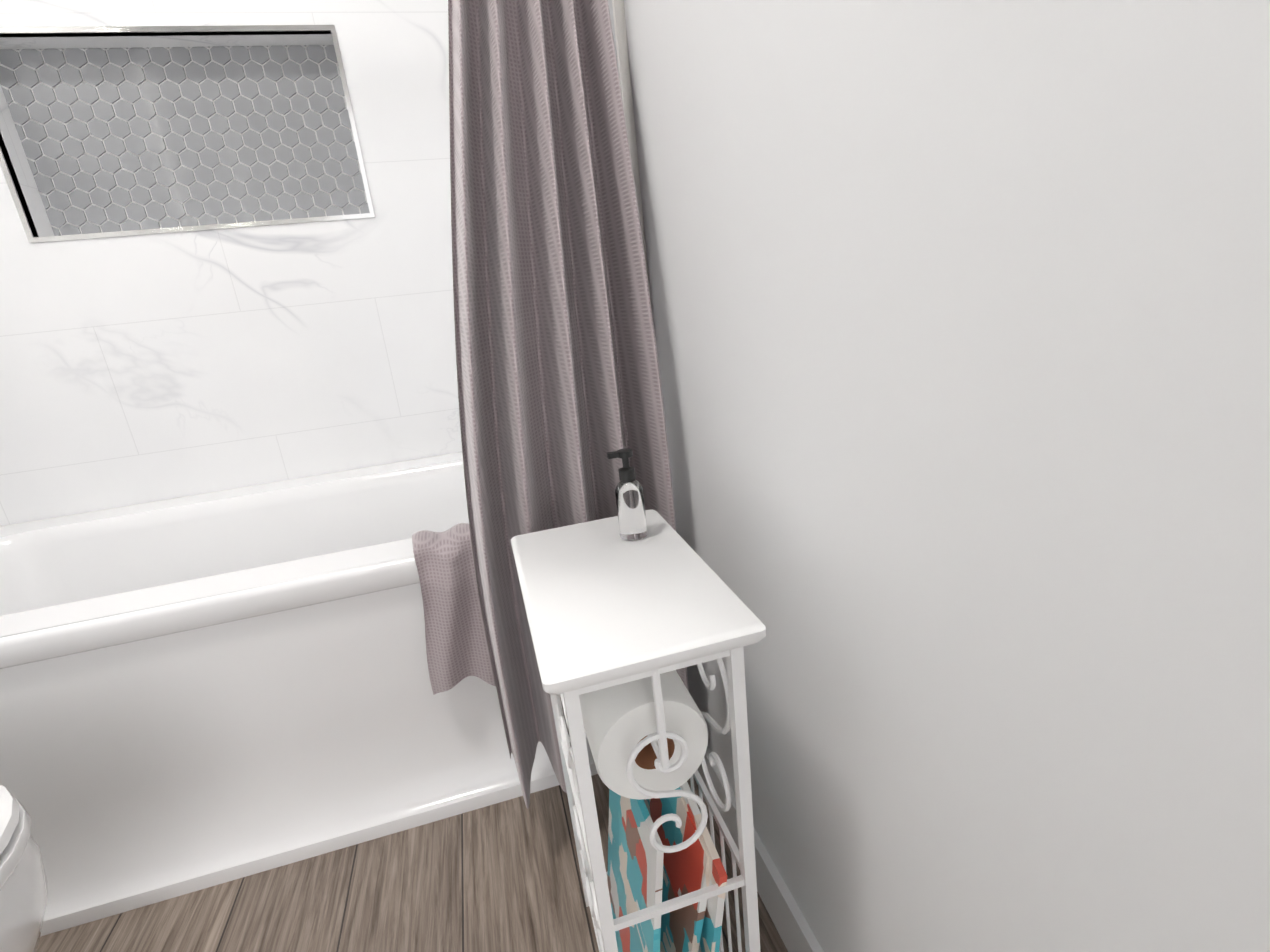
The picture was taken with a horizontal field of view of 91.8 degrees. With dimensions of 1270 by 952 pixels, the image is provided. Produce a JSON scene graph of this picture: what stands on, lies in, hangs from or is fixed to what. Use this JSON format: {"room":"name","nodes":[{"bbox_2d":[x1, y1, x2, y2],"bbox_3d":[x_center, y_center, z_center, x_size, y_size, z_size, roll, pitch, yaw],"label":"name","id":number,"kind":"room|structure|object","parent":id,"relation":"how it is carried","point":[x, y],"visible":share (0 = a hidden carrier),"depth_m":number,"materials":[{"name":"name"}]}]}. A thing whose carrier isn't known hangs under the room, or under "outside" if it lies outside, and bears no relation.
{"room":"bathroom","nodes":[
{"label":"bathroom","id":0,"kind":"room"},
{"bbox_2d":[36,774,787,951],"bbox_3d":[-0.409,0.921,0.349,1.764,0.100,3.490,-10,18,-13],"label":"floor","id":1,"kind":"structure","parent":0,"point":[504,876],"depth_m":0.97,"materials":[{"name":"wood"}]},
{"bbox_2d":[0,785,47,951],"bbox_3d":[-0.908,0.463,0.458,0.744,0.805,0.426,-10,18,-13],"label":"toilet","id":2,"kind":"object","parent":1,"relation":"on","point":[23,890],"visible":1,"depth_m":0.58,"materials":[{"name":"white ceramic"}]},
{"bbox_2d":[0,452,597,936],"bbox_3d":[-0.746,0.338,1.327,1.494,0.490,0.759,-10,18,-13],"label":"bathtub","id":3,"kind":"object","parent":1,"relation":"on","point":[206,690],"visible":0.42,"depth_m":1.04,"materials":[{"name":"white ceramic"}]},
{"bbox_2d":[511,509,765,951],"bbox_3d":[0.008,0.386,0.735,0.192,0.600,0.321,-10,18,-13],"label":"rack","id":4,"kind":"object","parent":1,"relation":"on","point":[622,631],"visible":1,"depth_m":0.61,"materials":[{"name":"white wood"}]},
{"bbox_2d":[607,448,646,540],"bbox_3d":[-0.008,0.021,0.716,0.036,0.106,0.033,-10,18,-13],"label":"pump bottle","id":5,"kind":"object","parent":4,"relation":"on","point":[630,504],"visible":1,"depth_m":0.71,"materials":[{"name":"white"}]},
{"bbox_2d":[606,723,727,951],"bbox_3d":[0.022,0.500,0.763,0.106,0.315,0.264,-10,18,-13],"label":"bag","id":6,"kind":"object","parent":4,"relation":"on","point":[660,901],"depth_m":0.70,"materials":[{"name":"multicoloured fabric"}]},
{"bbox_2d":[412,0,687,808],"bbox_3d":[-0.717,-0.281,0.730,1.498,1.856,0.305,-10,18,-13],"label":"shower curtain","id":7,"kind":"object","parent":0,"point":[559,387],"visible":0.71,"depth_m":0.89,"materials":[{"name":"grey fabric"}]},
{"bbox_2d":[624,0,1269,951],"bbox_3d":[0.186,-0.490,0.378,0.120,2.440,3.010,-10,18,-13],"label":"wall","id":8,"kind":"structure","parent":0,"point":[960,310],"depth_m":0.38,"materials":[{"name":"white paint"}]},
{"bbox_2d":[608,0,618,72],"bbox_3d":[-0.121,-0.720,1.211,0.012,2.440,0.757,-10,18,-13],"label":"wall tile","id":9,"kind":"structure","parent":8,"relation":"attached to","point":[611,14],"depth_m":0.87,"materials":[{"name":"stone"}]},
{"bbox_2d":[612,0,651,307],"bbox_3d":[-0.752,-0.496,0.714,1.524,2.440,0.074,-10,18,-13],"label":"trim","id":10,"kind":"structure","parent":8,"relation":"attached to","point":[622,46],"depth_m":0.87,"materials":[{"name":"silver metal"}]},
{"bbox_2d":[697,745,823,951],"bbox_3d":[0.354,0.747,0.325,0.012,0.090,1.890,-10,18,-13],"label":"baseboard","id":11,"kind":"structure","parent":8,"relation":"attached to","point":[794,930],"depth_m":0.86,"materials":[{"name":"white paint"}]},
{"bbox_3d":[-0.988,-0.729,1.531,1.524,2.440,0.120,-10,18,-13],"label":"wall","id":12,"kind":"structure","parent":0,"visible":0},
{"bbox_2d":[0,25,374,242],"bbox_3d":[-0.995,-0.760,1.365,0.711,0.400,0.023,-10,18,-13],"label":"trim","id":13,"kind":"structure","parent":12,"relation":"attached to","point":[99,30],"depth_m":1.35,"materials":[{"name":"silver metal"}]},
{"bbox_2d":[0,0,461,525],"bbox_3d":[-0.959,-0.701,1.433,1.524,2.440,0.092,-10,18,-13],"label":"wall tile","id":14,"kind":"structure","parent":12,"relation":"attached to","point":[139,369],"depth_m":1.47,"materials":[{"name":"tile"}]},
{"bbox_2d":[0,45,369,235],"bbox_3d":[-0.996,-0.783,1.443,0.826,0.463,0.010,-10,18,-13],"label":"shower niche","id":15,"kind":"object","parent":14,"relation":"attached to","point":[120,139],"depth_m":1.42,"materials":[{"name":"grey tile"}]}
]}

